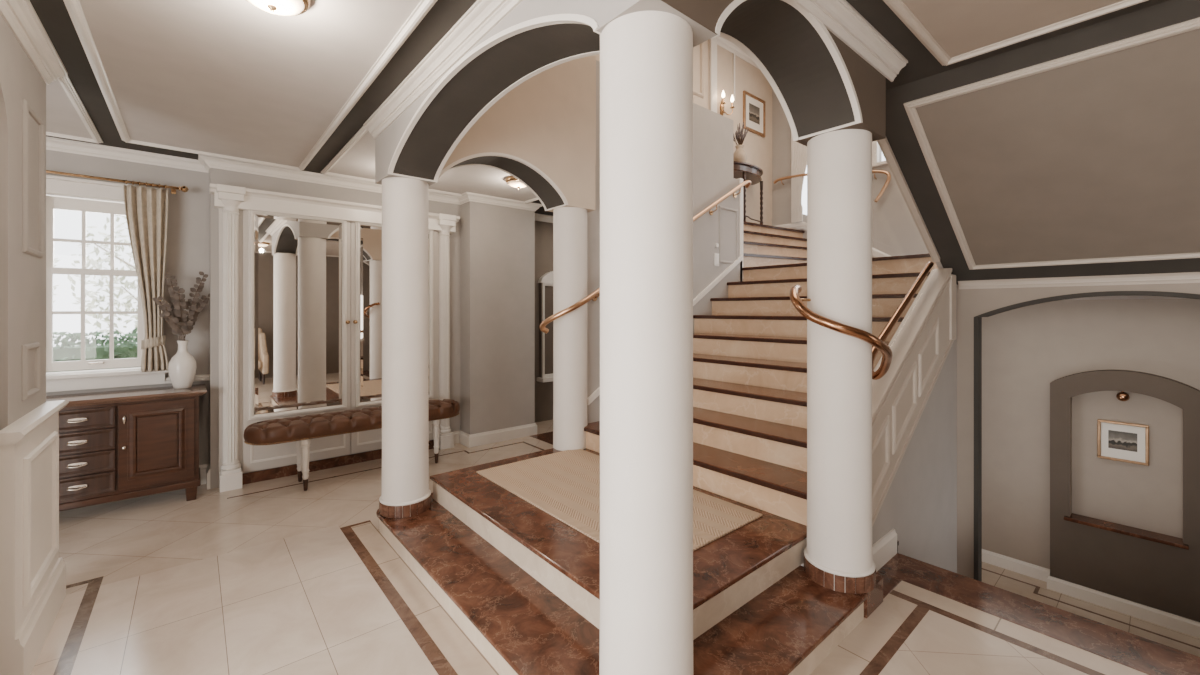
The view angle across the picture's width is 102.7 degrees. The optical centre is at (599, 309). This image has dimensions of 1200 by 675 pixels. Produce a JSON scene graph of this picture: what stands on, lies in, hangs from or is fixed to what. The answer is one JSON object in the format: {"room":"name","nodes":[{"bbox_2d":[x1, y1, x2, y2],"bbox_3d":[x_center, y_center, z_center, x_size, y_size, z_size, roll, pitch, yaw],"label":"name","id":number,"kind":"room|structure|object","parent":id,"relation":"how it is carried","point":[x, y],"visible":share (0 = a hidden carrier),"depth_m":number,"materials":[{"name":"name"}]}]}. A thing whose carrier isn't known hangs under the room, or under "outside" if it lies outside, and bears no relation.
{"room":"historic interior","nodes":[
{"label":"historic interior","id":0,"kind":"room"},
{"bbox_2d":[0,14,45,429],"bbox_3d":[-1.874,0.110,1.157,0.240,2.680,3.050,0,0,-40],"label":"wall","id":1,"kind":"structure","parent":0,"point":[22,275],"depth_m":2.02,"materials":[{"name":"paint"}]},
{"bbox_2d":[22,342,39,400],"bbox_3d":[-2.553,0.270,2.155,0.015,0.240,0.250,0,0,-40],"label":"trim","id":2,"kind":"structure","parent":1,"relation":"attached to","point":[26,394],"depth_m":2.10,"materials":[{"name":"paint"}]},
{"bbox_2d":[22,98,43,257],"bbox_3d":[-2.583,-0.580,2.189,0.015,0.660,0.320,0,0,-40],"label":"trim","id":3,"kind":"structure","parent":1,"relation":"attached to","point":[27,109],"depth_m":2.08,"materials":[{"name":"paint"}]},
{"bbox_2d":[0,0,67,84],"bbox_3d":[-0.854,-1.180,0.052,0.245,0.100,6.185,0,0,-40],"label":"trim","id":4,"kind":"structure","parent":1,"relation":"attached to","point":[20,16],"depth_m":2.07,"materials":[{"name":"white paint"}]},
{"bbox_2d":[0,400,68,444],"bbox_3d":[-2.537,0.482,2.100,0.170,0.046,0.865,0,0,-40],"label":"trim","id":5,"kind":"structure","parent":1,"relation":"attached to","point":[13,433],"depth_m":1.99,"materials":[{"name":"white paint"}]},
{"bbox_2d":[15,557,65,674],"bbox_3d":[-2.554,1.350,2.057,0.247,0.200,0.802,0,0,-40],"label":"baseboard","id":6,"kind":"structure","parent":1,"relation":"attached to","point":[30,640],"depth_m":2.05,"materials":[{"name":"white paint"}]},
{"bbox_2d":[46,75,102,143],"bbox_3d":[-4.114,-1.218,2.220,2.400,0.024,1.330,0,0,-40],"label":"trim","id":7,"kind":"structure","parent":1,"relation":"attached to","point":[65,82],"depth_m":2.99,"materials":[{"name":"white paint"}]},
{"bbox_2d":[53,576,103,674],"bbox_3d":[-1.153,1.451,-0.165,1.229,0.003,6.240,0,0,-40],"label":"trim","id":8,"kind":"structure","parent":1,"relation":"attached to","point":[68,656],"depth_m":2.19,"materials":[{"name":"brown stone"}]},
{"bbox_2d":[63,0,436,170],"bbox_3d":[-0.697,-1.218,1.087,1.125,0.024,7.160,0,0,-40],"label":"trim","id":9,"kind":"structure","parent":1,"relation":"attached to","point":[74,8],"depth_m":2.49,"materials":[{"name":"white paint"}]},
{"bbox_2d":[0,412,58,674],"bbox_3d":[-2.487,0.970,2.100,0.045,0.960,0.780,0,0,-40],"label":"wall","id":10,"kind":"structure","parent":0,"point":[13,615],"depth_m":1.86,"materials":[{"name":"white paint"}]},
{"bbox_2d":[23,431,58,606],"bbox_3d":[-2.466,0.885,2.124,0.018,0.590,0.570,0,0,-40],"label":"trim","id":11,"kind":"structure","parent":10,"relation":"attached to","point":[29,588],"depth_m":2.00,"materials":[{"name":"white paint"}]},
{"bbox_2d":[46,150,209,464],"bbox_3d":[-4.537,0.110,3.111,3.107,2.680,0.284,0,0,-40],"label":"wall","id":12,"kind":"structure","parent":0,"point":[188,224],"depth_m":3.92,"materials":[{"name":"paint"}]},
{"bbox_2d":[46,174,168,392],"bbox_3d":[-3.807,-0.188,3.612,0.870,1.555,0.235,0,0,-40],"label":"window","id":13,"kind":"structure","parent":12,"relation":"attached to","point":[59,185],"depth_m":3.60,"materials":[{"name":"white paint"}]},
{"bbox_2d":[46,170,188,193],"bbox_3d":[-3.941,-0.970,3.387,1.574,0.060,0.136,0,0,-40],"label":"curtain rod","id":14,"kind":"object","parent":12,"relation":"attached to","point":[183,188],"visible":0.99,"depth_m":3.62,"materials":[{"name":"gold metal"}]},
{"bbox_2d":[123,185,167,371],"bbox_3d":[-3.499,-0.235,3.700,0.252,1.420,0.098,0,0,-40],"label":"curtain","id":15,"kind":"object","parent":14,"relation":"hanging from","point":[146,209],"visible":0.98,"depth_m":3.71,"materials":[{"name":"fabric"}]},
{"bbox_2d":[199,463,209,489],"bbox_3d":[-4.403,1.370,2.952,3.107,0.160,0.200,0,0,-40],"label":"baseboard","id":16,"kind":"structure","parent":12,"relation":"attached to","point":[205,468],"depth_m":3.98,"materials":[{"name":"white paint"}]},
{"bbox_2d":[210,168,459,488],"bbox_3d":[-2.488,0.110,4.741,2.128,2.680,0.450,0,0,-40],"label":"wall","id":17,"kind":"structure","parent":0,"point":[217,176],"depth_m":4.13,"materials":[{"name":"paint"}]},
{"bbox_2d":[460,201,534,434],"bbox_3d":[-1.292,0.110,5.599,0.805,2.680,0.690,0,0,-40],"label":"wall","id":18,"kind":"structure","parent":0,"point":[497,243],"depth_m":5.28,"materials":[{"name":"paint"}]},
{"bbox_2d":[46,136,552,222],"bbox_3d":[-2.757,-1.191,4.176,7.200,0.078,0.565,0,0,-40],"label":"trim","id":19,"kind":"structure","parent":18,"relation":"attached to","point":[204,163],"depth_m":4.00,"materials":[{"name":"white paint"}]},
{"bbox_2d":[453,423,536,447],"bbox_3d":[-1.248,1.385,5.491,0.922,0.130,0.512,0,0,-40],"label":"baseboard","id":20,"kind":"structure","parent":18,"relation":"attached to","point":[473,440],"depth_m":5.24,"materials":[{"name":"white paint"}]},
{"bbox_2d":[531,431,552,444],"bbox_3d":[-0.180,1.450,5.737,1.250,0.003,0.480,0,0,-40],"label":"trim","id":21,"kind":"structure","parent":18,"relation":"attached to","point":[547,437],"depth_m":5.45,"materials":[{"name":"brown stone"}]},
{"bbox_2d":[436,133,595,211],"bbox_3d":[-0.666,-1.040,3.749,1.394,0.381,0.310,0,0,-40],"label":"wall","id":22,"kind":"structure","parent":0,"point":[556,181],"depth_m":3.80,"materials":[{"name":"paint"}]},
{"bbox_2d":[467,55,595,165],"bbox_3d":[0.014,-1.715,2.858,1.520,0.970,2.140,0,0,-40],"label":"wall","id":23,"kind":"structure","parent":0,"point":[553,111],"depth_m":3.81,"materials":[{"name":"paint"}]},
{"bbox_2d":[363,0,907,138],"bbox_3d":[-0.025,-1.191,2.772,1.830,0.078,2.620,0,0,-40],"label":"trim","id":24,"kind":"structure","parent":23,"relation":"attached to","point":[839,17],"depth_m":2.14,"materials":[{"name":"white paint"}]},
{"bbox_2d":[535,221,552,422],"bbox_3d":[-0.030,0.110,5.707,1.260,2.680,2.060,0,0,-40],"label":"wall","id":25,"kind":"structure","parent":0,"point":[543,230],"depth_m":6.24,"materials":[{"name":"beige paint"}]},
{"bbox_2d":[537,271,552,381],"bbox_3d":[-0.604,0.205,6.275,0.440,1.430,0.150,0,0,-40],"label":"display cabinet","id":26,"kind":"object","parent":25,"relation":"attached to","point":[545,282],"visible":0.42,"depth_m":6.21,"materials":[{"name":"white paint"}]},
{"bbox_2d":[537,377,552,381],"bbox_3d":[-0.604,0.895,6.275,0.440,0.050,0.150,0,0,-40],"label":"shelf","id":27,"kind":"object","parent":26,"relation":"attached to","point":[540,379],"depth_m":6.14,"materials":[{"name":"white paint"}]},
{"bbox_2d":[375,0,715,185],"bbox_3d":[-0.576,-1.039,2.355,0.310,0.382,2.544,0,0,-40],"label":"wall","id":28,"kind":"structure","parent":0,"point":[537,36],"depth_m":2.23,"materials":[{"name":"paint"}]},
{"bbox_2d":[30,419,1147,674],"bbox_3d":[-0.549,1.550,1.922,7.650,0.200,8.758,0,0,-40],"label":"floor","id":29,"kind":"structure","parent":0,"point":[307,603],"depth_m":2.37,"materials":[{"name":"beige tile"}]},
{"bbox_2d":[46,384,206,510],"bbox_3d":[-3.671,1.032,3.402,1.361,0.837,0.436,0,0,-40],"label":"sideboard","id":30,"kind":"object","parent":29,"relation":"on","point":[117,445],"visible":0.75,"depth_m":3.42,"materials":[{"name":"brown wood"}]},
{"bbox_2d":[168,340,196,388],"bbox_3d":[-3.283,0.427,3.772,0.172,0.372,0.172,0,0,-40],"label":"vase","id":31,"kind":"object","parent":30,"relation":"on","point":[182,367],"visible":1,"depth_m":3.73,"materials":[{"name":"white ceramic"}]},
{"bbox_2d":[152,296,184,339],"bbox_3d":[-3.336,0.194,3.713,0.047,0.598,0.187,0,0,41],"label":"branch","id":32,"kind":"object","parent":31,"relation":"in","point":[165,305],"visible":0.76,"depth_m":3.69,"materials":[{"name":"brown plant"}]},
{"bbox_2d":[159,312,189,338],"bbox_3d":[-3.284,0.256,3.719,0.075,0.474,0.187,0,0,18],"label":"branch","id":33,"kind":"object","parent":31,"relation":"in","point":[173,321],"visible":0.88,"depth_m":3.71,"materials":[{"name":"brown plant"}]},
{"bbox_2d":[164,273,185,336],"bbox_3d":[-3.316,0.104,3.749,0.132,0.779,0.044,0,0,-37],"label":"branch","id":34,"kind":"object","parent":31,"relation":"in","point":[169,282],"visible":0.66,"depth_m":3.74,"materials":[{"name":"brown plant"}]},
{"bbox_2d":[173,287,188,340],"bbox_3d":[-3.268,0.157,3.742,0.088,0.673,0.090,0,0,-35],"label":"branch","id":35,"kind":"object","parent":31,"relation":"in","point":[182,303],"visible":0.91,"depth_m":3.73,"materials":[{"name":"brown plant"}]},
{"bbox_2d":[180,271,207,340],"bbox_3d":[-3.225,0.093,3.804,0.183,0.800,0.041,0,0,-38],"label":"branch","id":36,"kind":"object","parent":31,"relation":"in","point":[200,287],"visible":0.88,"depth_m":3.81,"materials":[{"name":"brown plant"}]},
{"bbox_2d":[184,294,209,340],"bbox_3d":[-3.224,0.178,3.838,0.203,0.630,0.047,0,0,-40],"label":"branch","id":37,"kind":"object","parent":31,"relation":"in","point":[198,310],"visible":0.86,"depth_m":3.85,"materials":[{"name":"brown plant"}]},
{"bbox_2d":[209,183,459,491],"bbox_3d":[-2.323,0.226,4.491,2.070,2.448,0.168,0,0,-40],"label":"wardrobe","id":38,"kind":"object","parent":29,"relation":"on","point":[300,277],"visible":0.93,"depth_m":4.26,"materials":[{"name":"paint"}]},
{"bbox_2d":[254,214,341,414],"bbox_3d":[-2.647,0.035,4.237,0.677,1.700,0.004,0,0,-40],"label":"mirror","id":39,"kind":"object","parent":38,"relation":"attached to","point":[298,259],"depth_m":4.22,"materials":[{"name":"clear glass"}]},
{"bbox_2d":[360,225,429,402],"bbox_3d":[-2.025,0.035,4.764,0.678,1.700,0.004,0,0,-40],"label":"mirror","id":40,"kind":"object","parent":38,"relation":"attached to","point":[370,235],"depth_m":4.61,"materials":[{"name":"clear glass"}]},
{"bbox_2d":[243,399,459,490],"bbox_3d":[-2.088,1.170,4.261,1.736,0.560,0.406,0,0,-40],"label":"tufted bench","id":41,"kind":"object","parent":29,"relation":"on","point":[301,430],"visible":0.76,"depth_m":3.94,"materials":[{"name":"brown leather"}]},
{"bbox_2d":[376,448,882,674],"bbox_3d":[-0.060,1.308,2.796,1.703,0.285,2.548,0,0,-40],"label":"podium","id":42,"kind":"object","parent":29,"relation":"on","point":[522,583],"visible":0.53,"depth_m":2.22,"materials":[{"name":"stone"}]},
{"bbox_2d":[379,177,430,517],"bbox_3d":[-1.302,0.228,3.210,0.324,2.195,0.324,0,0,-40],"label":"column","id":43,"kind":"structure","parent":42,"relation":"on","point":[405,492],"depth_m":3.09,"materials":[{"name":"paint"}]},
{"bbox_2d":[553,207,586,450],"bbox_3d":[-0.253,0.147,4.100,0.294,2.035,0.294,0,0,-40],"label":"column","id":44,"kind":"structure","parent":42,"relation":"on","point":[569,223],"depth_m":3.97,"materials":[{"name":"paint"}]},
{"bbox_2d":[476,449,762,550],"bbox_3d":[0.017,1.159,3.071,0.910,0.012,1.720,0,0,-40],"label":"rug","id":45,"kind":"object","parent":42,"relation":"on","point":[565,485],"visible":0.55,"depth_m":2.98,"materials":[{"name":"beige carpet"}]},
{"bbox_2d":[599,11,692,674],"bbox_3d":[0.145,0.228,1.506,0.324,2.195,0.324,0,0,-40],"label":"column","id":46,"kind":"structure","parent":42,"relation":"on","point":[646,57],"depth_m":1.38,"materials":[{"name":"paint"}]},
{"bbox_2d":[804,129,875,593],"bbox_3d":[1.193,0.228,2.396,0.324,2.195,0.324,0,0,-40],"label":"column","id":47,"kind":"structure","parent":42,"relation":"on","point":[838,551],"depth_m":2.27,"materials":[{"name":"paint"}]},
{"bbox_2d":[340,520,1104,674],"bbox_3d":[0.998,1.550,1.536,2.021,0.200,6.050,0,0,-40],"label":"trim","id":48,"kind":"structure","parent":29,"relation":"in","point":[423,639],"depth_m":2.17,"materials":[{"name":"stone"}]},
{"bbox_2d":[584,221,937,525],"bbox_3d":[2.003,0.105,5.209,4.804,2.690,3.050,0,0,-40],"label":"staircase","id":49,"kind":"structure","parent":29,"relation":"on","point":[750,355],"depth_m":3.88,"materials":[{"name":"stone"}]},
{"bbox_2d":[733,161,762,223],"bbox_3d":[2.085,-1.660,7.016,1.199,0.840,0.380,0,0,-40],"label":"console table","id":50,"kind":"object","parent":49,"relation":"on","point":[746,171],"visible":0.58,"depth_m":6.93,"materials":[{"name":"brown wood"}]},
{"bbox_2d":[733,145,746,162],"bbox_3d":[2.032,-2.230,6.971,0.210,0.300,0.210,0,0,-40],"label":"vase","id":51,"kind":"object","parent":50,"relation":"on","point":[739,155],"visible":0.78,"depth_m":6.90,"materials":[{"name":"beige ceramic"}]},
{"bbox_2d":[733,122,748,144],"bbox_3d":[2.028,-2.476,6.955,0.332,0.433,0.214,0,0,-12],"label":"dried lavender","id":52,"kind":"object","parent":51,"relation":"in","point":[739,136],"visible":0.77,"depth_m":6.94,"materials":[{"name":"brown plant"}]},
{"bbox_2d":[872,268,955,526],"bbox_3d":[1.921,0.563,3.076,2.030,1.761,0.136,0,0,-40],"label":"stringer","id":53,"kind":"object","parent":49,"relation":"attached to","point":[920,346],"visible":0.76,"depth_m":3.08,"materials":[{"name":"beige paint"}]},
{"bbox_2d":[30,0,1168,215],"bbox_3d":[-0.702,-1.240,1.831,7.300,0.029,8.700,0,0,-40],"label":"ceiling","id":54,"kind":"structure","parent":0,"point":[236,78],"depth_m":2.37,"materials":[{"name":"paint"}]},
{"bbox_2d":[246,0,309,15],"bbox_3d":[-1.248,-1.180,1.826,0.248,0.092,0.248,0,0,-40],"label":"ceiling lamp","id":55,"kind":"object","parent":54,"relation":"attached to","point":[278,7],"visible":1,"depth_m":1.84,"materials":[{"name":"white glass"}]},
{"bbox_2d":[505,176,525,188],"bbox_3d":[-0.767,-1.180,4.504,0.244,0.092,0.244,0,0,-40],"label":"ceiling lamp","id":56,"kind":"object","parent":54,"relation":"attached to","point":[512,181],"visible":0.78,"depth_m":4.43,"materials":[{"name":"white glass"}]},
{"bbox_2d":[883,0,1147,65],"bbox_3d":[1.943,-1.218,0.613,1.957,0.024,3.020,0,0,-40],"label":"trim","id":57,"kind":"structure","parent":54,"relation":"attached to","point":[898,7],"depth_m":2.08,"materials":[{"name":"beige paint"}]},
{"bbox_2d":[587,60,738,397],"bbox_3d":[0.471,-0.375,5.279,2.350,3.650,0.960,0,0,-40],"label":"wall","id":58,"kind":"structure","parent":0,"point":[713,178],"depth_m":5.18,"materials":[{"name":"paint"}]},
{"bbox_2d":[227,441,543,498],"bbox_3d":[-1.553,1.451,4.132,2.580,0.003,1.050,0,0,-40],"label":"trim","id":59,"kind":"structure","parent":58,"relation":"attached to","point":[523,441],"depth_m":4.33,"materials":[{"name":"stone"}]},
{"bbox_2d":[321,126,538,203],"bbox_3d":[-1.251,-1.218,4.383,2.035,0.024,1.418,0,0,-40],"label":"trim","id":60,"kind":"structure","parent":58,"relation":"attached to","point":[362,131],"depth_m":4.01,"materials":[{"name":"white paint"}]},
{"bbox_2d":[540,180,750,333],"bbox_3d":[0.677,-0.662,4.808,2.882,1.723,0.317,0,0,-40],"label":"handrail","id":61,"kind":"object","parent":58,"relation":"attached to","point":[593,296],"visible":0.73,"depth_m":4.02,"materials":[{"name":"gold metal"}]},
{"bbox_2d":[587,255,742,422],"bbox_3d":[0.782,0.252,4.905,2.340,1.739,0.012,0,0,-40],"label":"baseboard","id":62,"kind":"structure","parent":58,"relation":"attached to","point":[703,306],"depth_m":5.24,"materials":[{"name":"paint"}]},
{"bbox_2d":[714,253,718,265],"bbox_3d":[1.302,-0.560,5.343,0.080,0.140,0.018,0,0,-40],"label":"light switch","id":63,"kind":"object","parent":58,"relation":"attached to","point":[716,256],"visible":1,"depth_m":5.32,"materials":[{"name":"white plastic"}]},
{"bbox_2d":[719,206,737,263],"bbox_3d":[1.476,-0.850,5.493,0.360,0.640,0.015,0,0,-40],"label":"trim","id":64,"kind":"structure","parent":58,"relation":"attached to","point":[720,207],"depth_m":5.46,"materials":[{"name":"paint"}]},
{"bbox_2d":[738,178,742,281],"bbox_3d":[1.652,-0.932,5.676,0.065,1.235,0.062,0,0,-40],"label":"trim","id":65,"kind":"structure","parent":58,"relation":"attached to","point":[739,179],"depth_m":5.65,"materials":[{"name":"white paint"}]},
{"bbox_2d":[596,39,771,225],"bbox_3d":[0.398,-2.605,5.945,6.300,2.690,0.150,0,0,-40],"label":"wall","id":66,"kind":"structure","parent":0,"point":[758,149],"depth_m":7.44,"materials":[{"name":"paint"}]},
{"bbox_2d":[693,42,703,97],"bbox_3d":[1.184,-3.385,6.494,0.710,0.830,0.030,0,0,-40],"label":"trim","id":67,"kind":"structure","parent":66,"relation":"attached to","point":[701,93],"depth_m":6.69,"materials":[{"name":"paint"}]},
{"bbox_2d":[709,39,734,112],"bbox_3d":[1.801,-2.600,7.011,0.620,2.500,0.040,0,0,-40],"label":"trim","id":68,"kind":"structure","parent":66,"relation":"attached to","point":[712,43],"depth_m":6.83,"materials":[{"name":"white paint"}]},
{"bbox_2d":[720,90,734,115],"bbox_3d":[1.810,-2.982,6.954,0.290,0.305,0.169,0,0,-40],"label":"wall sconce","id":69,"kind":"object","parent":66,"relation":"attached to","point":[722,111],"visible":0.97,"depth_m":6.97,"materials":[{"name":"gold metal"}]},
{"bbox_2d":[710,36,758,68],"bbox_3d":[1.417,-3.900,4.744,6.300,0.100,3.000,0,0,-40],"label":"trim","id":70,"kind":"structure","parent":66,"relation":"attached to","point":[722,42],"depth_m":7.15,"materials":[{"name":"white paint"}]},
{"bbox_2d":[743,90,764,136],"bbox_3d":[2.434,-3.080,7.555,0.600,0.580,0.030,0,0,-40],"label":"framed picture","id":71,"kind":"object","parent":66,"relation":"attached to","point":[753,106],"visible":0.96,"depth_m":7.54,"materials":[{"name":"metal"}]},
{"bbox_2d":[749,103,759,124],"bbox_3d":[2.433,-3.090,7.557,0.300,0.267,0.002,0,0,-40],"label":"print","id":72,"kind":"object","parent":71,"relation":"attached to","point":[754,109],"depth_m":7.56},
{"bbox_2d":[661,0,885,145],"bbox_3d":[0.674,-1.040,1.949,1.680,0.381,0.320,0,0,-40],"label":"wall","id":73,"kind":"structure","parent":0,"point":[821,85],"depth_m":2.12,"materials":[{"name":"beige paint"}]},
{"bbox_2d":[773,141,890,201],"bbox_3d":[3.505,-2.444,7.119,0.162,1.912,1.939,0,0,-40],"label":"handrail","id":74,"kind":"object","parent":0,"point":[875,146],"depth_m":6.69,"materials":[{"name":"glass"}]},
{"bbox_2d":[772,89,924,247],"bbox_3d":[3.879,-2.200,6.866,0.200,3.500,3.250,0,0,-40],"label":"wall","id":75,"kind":"structure","parent":0,"point":[893,224],"depth_m":6.74,"materials":[{"name":"paint"}]},
{"bbox_2d":[790,222,806,227],"bbox_3d":[3.349,-2.305,7.335,0.120,1.990,0.870,0,0,-40],"label":"window","id":76,"kind":"structure","parent":75,"relation":"in","point":[801,224],"depth_m":7.53,"materials":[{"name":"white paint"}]},
{"bbox_2d":[791,131,806,222],"bbox_3d":[3.198,-2.415,7.390,0.040,2.070,0.530,0,0,-40],"label":"sheer curtain","id":77,"kind":"object","parent":76,"relation":"hanging from","point":[798,151],"visible":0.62,"depth_m":7.51,"materials":[{"name":"white fabric"}]},
{"bbox_2d":[772,214,928,257],"bbox_3d":[3.826,-1.000,6.762,0.015,1.000,3.040,0,0,-40],"label":"baseboard","id":78,"kind":"structure","parent":75,"relation":"attached to","point":[920,249],"depth_m":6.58,"materials":[{"name":"paint"}]},
{"bbox_2d":[872,284,956,572],"bbox_3d":[1.993,1.250,3.131,2.210,3.000,0.085,0,0,-40],"label":"wall","id":79,"kind":"structure","parent":0,"point":[925,479],"depth_m":3.41,"materials":[{"name":"paint"}]},
{"bbox_2d":[872,529,896,571],"bbox_3d":[1.536,1.380,2.672,0.600,0.140,0.022,0,0,-40],"label":"baseboard","id":80,"kind":"structure","parent":79,"relation":"attached to","point":[884,549],"depth_m":2.74,"materials":[{"name":"white paint"}]},
{"bbox_2d":[876,553,1199,674],"bbox_3d":[2.675,1.550,1.353,0.590,0.201,3.600,0,0,-40],"label":"floor border","id":81,"kind":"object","parent":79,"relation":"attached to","point":[1144,655],"depth_m":2.25,"materials":[{"name":"brown stone"}]},
{"bbox_2d":[936,262,942,268],"bbox_3d":[2.039,-0.741,3.216,2.030,1.078,0.031,0,0,-40],"label":"wall","id":82,"kind":"structure","parent":0,"point":[939,265],"depth_m":3.72,"materials":[{"name":"paint"}]},
{"bbox_2d":[877,138,939,261],"bbox_3d":[1.920,-0.798,3.108,1.710,0.863,0.045,0,0,-40],"label":"trim","id":83,"kind":"structure","parent":82,"relation":"attached to","point":[884,145],"depth_m":3.24,"materials":[{"name":"beige paint"}]},
{"bbox_2d":[886,0,1199,284],"bbox_3d":[3.348,-0.731,1.933,1.693,1.058,3.615,0,0,-40],"label":"ceiling","id":84,"kind":"structure","parent":0,"point":[901,137],"depth_m":2.80,"materials":[{"name":"grey paint"}]},
{"bbox_2d":[903,17,1199,269],"bbox_3d":[3.336,-0.735,1.884,1.415,0.866,3.355,0,0,-40],"label":"trim","id":85,"kind":"structure","parent":84,"relation":"attached to","point":[910,107],"depth_m":2.67,"materials":[{"name":"beige paint"}]},
{"bbox_2d":[916,28,1199,264],"bbox_3d":[3.338,-0.738,1.885,1.410,0.860,3.355,0,0,-40],"label":"ceiling","id":86,"kind":"structure","parent":0,"point":[1097,157],"depth_m":2.61,"materials":[{"name":"beige paint"}]},
{"bbox_2d":[957,283,1199,578],"bbox_3d":[4.090,1.240,2.537,0.220,3.020,3.575,0,0,-40],"label":"wall","id":87,"kind":"structure","parent":0,"point":[971,303],"depth_m":3.77,"materials":[{"name":"beige paint"}]},
{"bbox_2d":[958,272,1199,288],"bbox_3d":[3.992,-0.207,2.444,0.050,0.085,3.560,0,0,-40],"label":"trim","id":88,"kind":"structure","parent":87,"relation":"attached to","point":[1186,277],"depth_m":3.25,"materials":[{"name":"beige paint"}]},
{"bbox_2d":[974,291,1199,581],"bbox_3d":[3.457,1.312,3.183,0.110,2.875,1.550,0,0,-40],"label":"trim","id":89,"kind":"structure","parent":87,"relation":"attached to","point":[977,319],"depth_m":3.73,"materials":[{"name":"grey paint"}]},
{"bbox_2d":[982,298,1199,568],"bbox_3d":[5.089,1.250,4.319,0.150,3.000,6.000,0,0,-40],"label":"wall","id":90,"kind":"structure","parent":0,"point":[1025,349],"depth_m":4.90,"materials":[{"name":"beige paint"}]},
{"bbox_2d":[1050,370,1199,621],"bbox_3d":[4.813,1.654,4.413,0.150,2.192,0.970,0,0,-40],"label":"wall niche","id":91,"kind":"object","parent":90,"relation":"attached to","point":[1163,577],"visible":1,"depth_m":4.35,"materials":[{"name":"grey paint"}]},
{"bbox_2d":[1047,573,1199,637],"bbox_3d":[4.805,2.688,4.406,0.172,0.125,1.014,0,0,-40],"label":"baseboard","id":92,"kind":"structure","parent":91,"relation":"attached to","point":[1162,618],"depth_m":4.33,"materials":[{"name":"white paint"}]},
{"bbox_2d":[1070,391,1182,538],"bbox_3d":[4.813,1.370,4.409,0.145,1.260,0.693,0,0,-40],"label":"wall niche","id":93,"kind":"object","parent":91,"relation":"in","point":[1150,498],"visible":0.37,"depth_m":4.42,"materials":[{"name":"beige paint"}]},
{"bbox_2d":[1097,419,1148,465],"bbox_3d":[4.852,1.225,4.452,0.030,0.365,0.325,0,0,-40],"label":"framed picture","id":94,"kind":"object","parent":93,"relation":"attached to","point":[1117,441],"visible":1,"depth_m":4.45,"materials":[{"name":"paper"}]},
{"bbox_2d":[1108,430,1136,451],"bbox_3d":[4.853,1.215,4.454,0.002,0.168,0.182,0,0,-40],"label":"print","id":95,"kind":"object","parent":94,"relation":"attached to","point":[1118,440],"depth_m":4.45},
{"bbox_2d":[1116,391,1129,400],"bbox_3d":[4.794,0.787,4.397,0.085,0.099,0.085,0,0,-40],"label":"spotlight","id":96,"kind":"object","parent":93,"relation":"attached to","point":[1122,396],"visible":1,"depth_m":4.38,"materials":[{"name":"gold metal"}]},
{"bbox_2d":[1064,513,1188,549],"bbox_3d":[4.789,2.010,4.395,0.190,0.030,0.763,0,0,-40],"label":"shelf","id":97,"kind":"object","parent":90,"relation":"attached to","point":[1093,522],"depth_m":4.34,"materials":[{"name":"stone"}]},
{"bbox_2d":[982,562,1199,656],"bbox_3d":[4.231,2.850,3.591,2.500,0.200,6.000,0,0,-40],"label":"floor","id":98,"kind":"structure","parent":0,"point":[993,579],"depth_m":4.42,"materials":[{"name":"beige tile"}]},
{"bbox_2d":[982,568,1199,648],"bbox_3d":[4.815,2.751,4.086,0.190,0.003,6.000,0,0,-40],"label":"trim","id":99,"kind":"structure","parent":98,"relation":"on","point":[1037,588],"depth_m":4.36,"materials":[{"name":"stone"}]},
{"bbox_2d":[1065,295,1188,299],"bbox_3d":[4.384,-0.155,3.721,2.000,0.110,6.000,0,0,-40],"label":"ceiling","id":100,"kind":"structure","parent":0,"point":[1131,296],"depth_m":3.84,"materials":[{"name":"paint"}]},
{"bbox_3d":[4.483,1.325,3.411,1.950,2.850,4.600,0,0,-40],"label":"wall","id":101,"kind":"structure","parent":0,"visible":0},
{"bbox_2d":[982,549,1049,581],"bbox_3d":[3.815,2.685,5.687,0.022,0.130,2.265,0,0,-40],"label":"baseboard","id":102,"kind":"structure","parent":101,"relation":"attached to","point":[1028,569],"depth_m":5.03,"materials":[{"name":"white paint"}]},
{"bbox_3d":[2.027,-0.342,3.214,1.350,1.705,0.008,0,0,-40],"label":"glass panel","id":103,"kind":"object","parent":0,"visible":0},
{"bbox_2d":[789,261,933,379],"bbox_3d":[1.770,0.017,2.891,2.021,0.762,0.425,0,0,-40],"label":"handrail","id":104,"kind":"object","parent":103,"relation":"attached to","point":[878,343],"visible":0.88,"depth_m":2.37,"materials":[{"name":"orange metal"}]},
{"label":"outside","id":105,"kind":"structure","parent":0,"visible":0},
{"bbox_3d":[-7.071,1.650,6.787,10.000,0.200,8.500,0,0,-40],"label":"lawn","id":106,"kind":"structure","parent":105,"visible":0},
{"bbox_2d":[53,258,58,302],"bbox_3d":[-8.773,-0.013,6.317,2.250,3.132,1.819,0,0,-40],"label":"tree","id":107,"kind":"object","parent":106,"relation":"on","point":[55,259],"visible":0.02,"depth_m":7.09,"materials":[{"name":"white plant"}]},
{"bbox_2d":[53,327,136,371],"bbox_3d":[-6.137,0.871,4.761,5.297,1.358,0.818,0,0,-40],"label":"hedge","id":108,"kind":"object","parent":106,"relation":"on","point":[70,350],"visible":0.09,"depth_m":5.12,"materials":[{"name":"green plant"}]},
{"bbox_2d":[67,215,136,341],"bbox_3d":[-6.370,-0.016,7.209,2.175,3.139,1.840,0,0,-40],"label":"tree","id":109,"kind":"object","parent":106,"relation":"on","point":[133,285],"visible":0.17,"depth_m":6.61,"materials":[{"name":"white plant"}]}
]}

